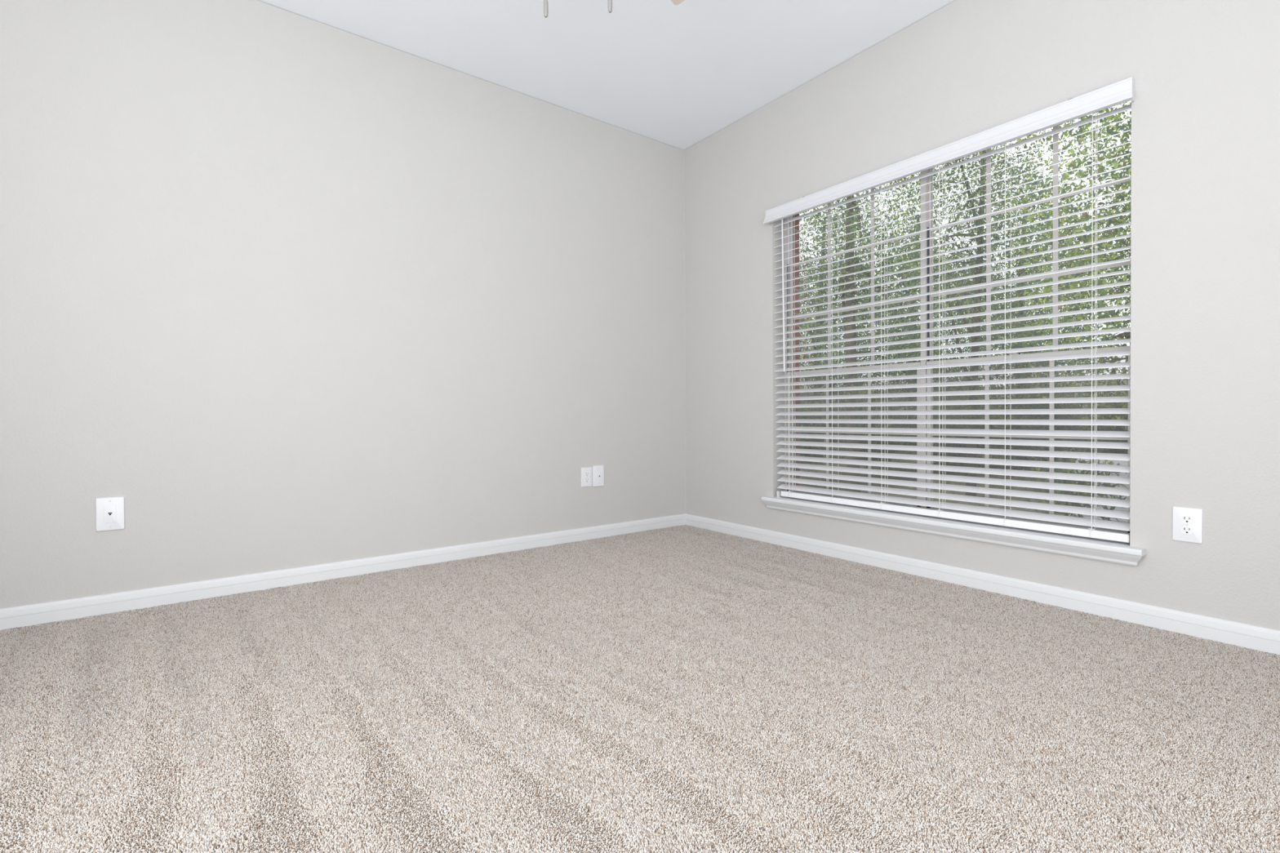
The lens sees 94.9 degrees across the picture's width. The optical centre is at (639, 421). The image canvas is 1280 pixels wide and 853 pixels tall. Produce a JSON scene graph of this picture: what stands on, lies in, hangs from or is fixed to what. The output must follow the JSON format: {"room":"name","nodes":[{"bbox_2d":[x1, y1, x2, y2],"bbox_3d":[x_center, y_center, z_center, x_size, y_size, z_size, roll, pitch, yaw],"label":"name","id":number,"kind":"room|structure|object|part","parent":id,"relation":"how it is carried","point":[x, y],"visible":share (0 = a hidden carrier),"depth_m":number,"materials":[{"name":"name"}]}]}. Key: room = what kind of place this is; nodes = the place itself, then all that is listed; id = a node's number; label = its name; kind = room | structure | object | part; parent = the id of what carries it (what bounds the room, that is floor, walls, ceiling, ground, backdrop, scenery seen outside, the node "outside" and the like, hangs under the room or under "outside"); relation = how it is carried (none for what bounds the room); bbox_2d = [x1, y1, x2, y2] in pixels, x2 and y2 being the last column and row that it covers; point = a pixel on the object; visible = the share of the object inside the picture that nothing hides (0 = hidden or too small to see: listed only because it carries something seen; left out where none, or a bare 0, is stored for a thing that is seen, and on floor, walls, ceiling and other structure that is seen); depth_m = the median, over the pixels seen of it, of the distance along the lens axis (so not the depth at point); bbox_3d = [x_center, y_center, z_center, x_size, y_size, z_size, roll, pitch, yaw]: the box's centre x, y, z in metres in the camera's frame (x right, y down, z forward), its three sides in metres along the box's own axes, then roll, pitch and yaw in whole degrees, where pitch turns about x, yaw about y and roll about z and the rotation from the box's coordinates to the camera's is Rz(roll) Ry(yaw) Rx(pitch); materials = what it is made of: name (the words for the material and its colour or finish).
{"room":"empty bedroom","nodes":[
{"label":"empty bedroom","id":0,"kind":"room"},
{"bbox_2d":[0,0,684,608],"bbox_3d":[-1.203,-0.454,2.809,4.105,2.588,0.140,-1,1,-37],"label":"wall","id":1,"kind":"structure","parent":0,"point":[290,290],"depth_m":2.52,"materials":[{"name":"beige paint"}]},
{"bbox_2d":[95,496,124,531],"bbox_3d":[-1.949,0.341,2.162,0.079,0.121,0.009,-1,1,-37],"label":"jack plate","id":2,"kind":"object","parent":1,"relation":"attached to","point":[110,511],"visible":1,"depth_m":2.16,"materials":[{"name":"white plastic"}]},
{"bbox_2d":[0,513,685,630],"bbox_3d":[-1.197,0.664,2.725,3.750,0.078,0.012,-1,1,-37],"label":"baseboard","id":3,"kind":"structure","parent":1,"relation":"attached to","point":[33,615],"depth_m":2.50,"materials":[{"name":"white paint"}]},
{"bbox_2d":[581,466,591,487],"bbox_3d":[-0.307,0.322,3.393,0.070,0.111,0.007,-1,1,-37],"label":"wall outlet","id":4,"kind":"object","parent":1,"relation":"attached to","point":[586,473],"visible":1,"depth_m":3.39,"materials":[{"name":"white plastic"}]},
{"bbox_2d":[584,477,589,482],"bbox_3d":[-0.306,0.339,3.391,0.031,0.027,0.002,-1,1,-37],"label":"receptacle","id":5,"kind":"object","parent":4,"relation":"attached to","point":[586,479],"depth_m":3.39,"materials":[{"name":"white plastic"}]},
{"bbox_2d":[592,465,604,486],"bbox_3d":[-0.241,0.319,3.438,0.075,0.123,0.015,-1,1,-37],"label":"cable jack plate","id":6,"kind":"object","parent":1,"relation":"attached to","point":[597,470],"visible":1,"depth_m":3.44,"materials":[{"name":"white plastic"}]},
{"bbox_2d":[683,149,685,513],"bbox_3d":[0.292,-0.582,3.841,0.006,2.374,0.006,-1,1,-37],"label":"trim","id":7,"kind":"structure","parent":1,"relation":"attached to","point":[683,149],"depth_m":3.84,"materials":[{"name":"beige paint"}]},
{"bbox_2d":[257,0,955,150],"bbox_3d":[0.101,-1.818,1.379,4.505,0.150,3.940,-1,1,-37],"label":"ceiling","id":8,"kind":"structure","parent":0,"point":[663,71],"depth_m":2.72,"materials":[{"name":"white paint"}]},
{"bbox_2d":[543,0,684,17],"bbox_3d":[-0.181,-1.371,1.471,1.201,0.743,1.159,-1,1,-37],"label":"ceiling fan","id":9,"kind":"object","parent":8,"relation":"hanging from","point":[545,2],"visible":1,"depth_m":1.45,"materials":[{"name":"white metal"}]},
{"bbox_3d":[0.056,-1.424,1.776,0.130,0.033,0.444,0,1,33],"label":"blade","id":10,"kind":"part","parent":9,"relation":"part of","materials":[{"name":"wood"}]},
{"bbox_2d":[0,530,1279,852],"bbox_3d":[-0.102,0.780,1.167,3.870,0.141,3.820,-1,1,-37],"label":"floor","id":11,"kind":"structure","parent":0,"point":[830,817],"depth_m":1.09,"materials":[{"name":"beige carpet"}]},
{"bbox_2d":[0,524,1279,852],"bbox_3d":[-0.137,0.703,1.546,3.442,0.009,3.144,-1,1,-37],"label":"carpet","id":12,"kind":"object","parent":11,"relation":"on","point":[103,677],"visible":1,"depth_m":1.39,"materials":[{"name":"beige carpet"}]},
{"bbox_2d":[793,213,799,485],"bbox_3d":[1.595,-0.092,2.434,0.085,3.340,3.820,-1,1,-37],"label":"wall","id":13,"kind":"structure","parent":0,"point":[797,221],"depth_m":3.38,"materials":[{"name":"grey paint"}]},
{"bbox_2d":[684,0,1279,631],"bbox_3d":[1.499,-0.464,2.360,0.150,2.588,3.820,-1,1,-37],"label":"wall","id":14,"kind":"structure","parent":0,"point":[1205,206],"depth_m":2.00,"materials":[{"name":"beige paint"}]},
{"bbox_2d":[761,99,1146,566],"bbox_3d":[1.250,-0.342,2.664,0.215,1.660,1.648,-1,1,-37],"label":"window","id":15,"kind":"structure","parent":14,"relation":"in","point":[1099,549],"depth_m":2.56,"materials":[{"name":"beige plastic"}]},
{"bbox_3d":[1.083,-0.710,3.018,0.022,0.914,0.770,-1,1,-37],"label":"sash","id":16,"kind":"part","parent":15,"relation":"part of","materials":[{"name":"beige plastic"}]},
{"bbox_3d":[1.066,0.060,3.010,0.026,0.669,0.766,-1,1,-37],"label":"sash","id":17,"kind":"part","parent":15,"relation":"part of","materials":[{"name":"beige plastic"}]},
{"bbox_3d":[1.310,-0.373,2.709,0.067,1.600,1.564,-1,1,-37],"label":"frame","id":18,"kind":"part","parent":15,"relation":"part of","materials":[{"name":"beige plastic"}]},
{"bbox_3d":[1.552,-0.714,2.392,0.006,0.890,0.728,-1,1,-37],"label":"glass pane","id":19,"kind":"part","parent":15,"relation":"part of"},
{"bbox_2d":[763,76,1134,542],"bbox_3d":[1.205,-0.373,2.637,0.106,1.592,1.602,-1,1,-37],"label":"blind","id":20,"kind":"object","parent":15,"relation":"attached to","point":[1123,91],"visible":0.94,"depth_m":2.44,"materials":[{"name":"white paint"}]},
{"bbox_3d":[0.811,-0.366,3.178,0.024,1.498,0.016,0,1,17],"label":"lift cord","id":21,"kind":"part","parent":20,"relation":"part of","materials":[{"name":"white fabric"}]},
{"bbox_3d":[0.822,-0.353,3.187,0.053,1.524,0.010,-1,1,-37],"label":"ladder cord","id":22,"kind":"part","parent":20,"relation":"part of","materials":[{"name":"white fabric"}]},
{"bbox_3d":[0.984,-0.352,2.970,0.053,1.524,0.009,-1,1,-37],"label":"ladder cord","id":23,"kind":"part","parent":20,"relation":"part of","materials":[{"name":"white fabric"}]},
{"bbox_3d":[1.133,-0.363,2.747,0.024,1.498,0.016,0,1,17],"label":"lift cord","id":24,"kind":"part","parent":20,"relation":"part of","materials":[{"name":"white fabric"}]},
{"bbox_3d":[1.145,-0.350,2.757,0.053,1.524,0.009,-1,1,-37],"label":"ladder cord","id":25,"kind":"part","parent":20,"relation":"part of","materials":[{"name":"white fabric"}]},
{"bbox_3d":[1.294,-0.362,2.533,0.024,1.498,0.016,0,1,17],"label":"lift cord","id":26,"kind":"part","parent":20,"relation":"part of","materials":[{"name":"white fabric"}]},
{"bbox_3d":[1.305,-0.349,2.542,0.053,1.524,0.009,-1,1,-37],"label":"ladder cord","id":27,"kind":"part","parent":20,"relation":"part of","materials":[{"name":"white fabric"}]},
{"bbox_3d":[1.244,0.401,2.640,0.044,0.028,1.511,-1,1,-37],"label":"rail","id":28,"kind":"part","parent":20,"relation":"part of","materials":[{"name":"white plastic"}]},
{"bbox_3d":[1.460,-0.348,2.336,0.053,1.524,0.009,-1,1,-37],"label":"ladder cord","id":29,"kind":"part","parent":20,"relation":"part of","materials":[{"name":"white fabric"}]},
{"bbox_3d":[1.618,-0.359,2.101,0.024,1.498,0.016,0,1,17],"label":"lift cord","id":30,"kind":"part","parent":20,"relation":"part of","materials":[{"name":"white fabric"}]},
{"bbox_3d":[1.629,-0.346,2.110,0.053,1.524,0.009,-1,1,-37],"label":"ladder cord","id":31,"kind":"part","parent":20,"relation":"part of","materials":[{"name":"white fabric"}]},
{"bbox_3d":[1.535,0.064,2.384,0.026,0.669,0.742,-1,1,-37],"label":"sash","id":32,"kind":"part","parent":15,"relation":"part of","materials":[{"name":"beige plastic"}]},
{"bbox_3d":[1.552,-0.706,2.392,0.022,0.914,0.746,-1,1,-37],"label":"sash","id":33,"kind":"part","parent":15,"relation":"part of","materials":[{"name":"beige plastic"}]},
{"bbox_2d":[685,513,1279,655],"bbox_3d":[1.404,0.653,2.371,0.012,0.078,3.700,-1,1,-37],"label":"baseboard","id":34,"kind":"structure","parent":14,"relation":"attached to","point":[1223,631],"depth_m":2.23,"materials":[{"name":"white paint"}]},
{"bbox_2d":[1172,506,1202,543],"bbox_3d":[1.762,0.334,1.892,0.007,0.110,0.072,-1,1,-37],"label":"wall outlet","id":35,"kind":"object","parent":14,"relation":"attached to","point":[1187,522],"visible":1,"depth_m":1.89,"materials":[{"name":"white plastic"}]},
{"bbox_2d":[1180,525,1193,534],"bbox_3d":[1.760,0.351,1.891,0.002,0.027,0.031,-1,1,-37],"label":"receptacle","id":36,"kind":"object","parent":35,"relation":"attached to","point":[1184,530],"depth_m":1.89,"materials":[{"name":"white plastic"}]},
{"bbox_2d":[1180,515,1193,524],"bbox_3d":[1.760,0.316,1.890,0.002,0.027,0.031,-1,1,-37],"label":"receptacle","id":37,"kind":"object","parent":35,"relation":"attached to","point":[1184,519],"depth_m":1.89,"materials":[{"name":"white plastic"}]},
{"label":"outside","id":38,"kind":"structure","parent":0,"visible":0},
{"bbox_2d":[800,379,1128,515],"bbox_3d":[8.303,-0.060,13.599,24.000,2.894,34.000,-1,1,-37],"label":"ground","id":39,"kind":"structure","parent":38,"point":[899,460],"depth_m":12.09,"materials":[{"name":"green plant"}]},
{"bbox_2d":[800,386,865,480],"bbox_3d":[3.337,0.281,12.156,2.432,2.285,2.090,0,1,36],"label":"shrub","id":40,"kind":"object","parent":39,"relation":"on","point":[802,409],"visible":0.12,"depth_m":11.79,"materials":[{"name":"green plant"}]},
{"bbox_2d":[799,221,893,463],"bbox_3d":[4.630,-1.935,14.912,3.547,6.264,3.547,-1,1,-37],"label":"broadleaf tree","id":41,"kind":"object","parent":39,"relation":"on","point":[820,346],"visible":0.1,"depth_m":14.52,"materials":[{"name":"green plant"}]},
{"bbox_2d":[817,381,916,479],"bbox_3d":[4.853,0.187,12.513,2.052,2.267,2.161,0,1,32],"label":"shrub","id":42,"kind":"object","parent":39,"relation":"on","point":[873,408],"visible":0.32,"depth_m":12.15,"materials":[{"name":"green plant"}]},
{"bbox_2d":[799,164,968,492],"bbox_3d":[3.237,-1.673,8.685,2.969,6.246,3.053,-1,1,-19],"label":"broadleaf tree","id":43,"kind":"object","parent":39,"relation":"on","point":[849,212],"visible":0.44,"depth_m":8.56,"materials":[{"name":"green plant"}]},
{"bbox_2d":[844,217,991,452],"bbox_3d":[7.132,-2.058,15.248,3.476,6.454,3.559,0,1,-14],"label":"broadleaf tree","id":44,"kind":"object","parent":39,"relation":"on","point":[917,238],"visible":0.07,"depth_m":14.94,"materials":[{"name":"green plant"}]},
{"bbox_2d":[886,381,1017,475],"bbox_3d":[6.416,0.269,12.215,1.981,2.191,2.308,0,1,5],"label":"shrub","id":45,"kind":"object","parent":39,"relation":"on","point":[935,426],"visible":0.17,"depth_m":11.94,"materials":[{"name":"green plant"}]},
{"bbox_2d":[862,120,1124,496],"bbox_3d":[5.548,-2.166,9.693,3.403,6.905,3.534,0,1,-7],"label":"broadleaf tree","id":46,"kind":"object","parent":39,"relation":"on","point":[981,190],"visible":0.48,"depth_m":9.42,"materials":[{"name":"green plant"}]},
{"bbox_2d":[933,208,1120,458],"bbox_3d":[8.576,-1.881,13.053,3.523,6.179,3.589,0,1,-10],"label":"broadleaf tree","id":47,"kind":"object","parent":39,"relation":"on","point":[1017,385],"visible":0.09,"depth_m":12.78,"materials":[{"name":"green plant"}]},
{"bbox_2d":[976,382,1094,471],"bbox_3d":[7.438,0.198,11.090,2.163,2.001,2.215,0,1,-7],"label":"shrub","id":48,"kind":"object","parent":39,"relation":"on","point":[1038,406],"visible":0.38,"depth_m":10.83,"materials":[{"name":"green plant"}]},
{"bbox_2d":[994,381,1127,521],"bbox_3d":[4.933,0.471,6.601,1.557,2.030,1.245,0,1,26],"label":"shrub","id":49,"kind":"object","parent":39,"relation":"on","point":[1037,468],"visible":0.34,"depth_m":6.57,"materials":[{"name":"green plant"}]},
{"bbox_2d":[991,102,1131,430],"bbox_3d":[5.270,-1.484,6.132,2.736,5.793,2.796,-1,1,-24],"label":"broadleaf tree","id":50,"kind":"object","parent":39,"relation":"on","point":[1116,232],"visible":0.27,"depth_m":6.17,"materials":[{"name":"green plant"}]},
{"bbox_2d":[1064,368,1128,453],"bbox_3d":[8.042,0.143,9.387,2.138,2.283,2.048,0,1,-14],"label":"shrub","id":51,"kind":"object","parent":39,"relation":"on","point":[1100,428],"visible":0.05,"depth_m":9.54,"materials":[{"name":"green plant"}]},
{"bbox_2d":[1068,453,1127,522],"bbox_3d":[6.551,0.955,8.193,0.960,1.000,0.960,0,1,36],"label":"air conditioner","id":52,"kind":"object","parent":39,"relation":"on","point":[1116,462],"visible":0.02,"depth_m":7.86,"materials":[{"name":"grey metal"}]}
]}

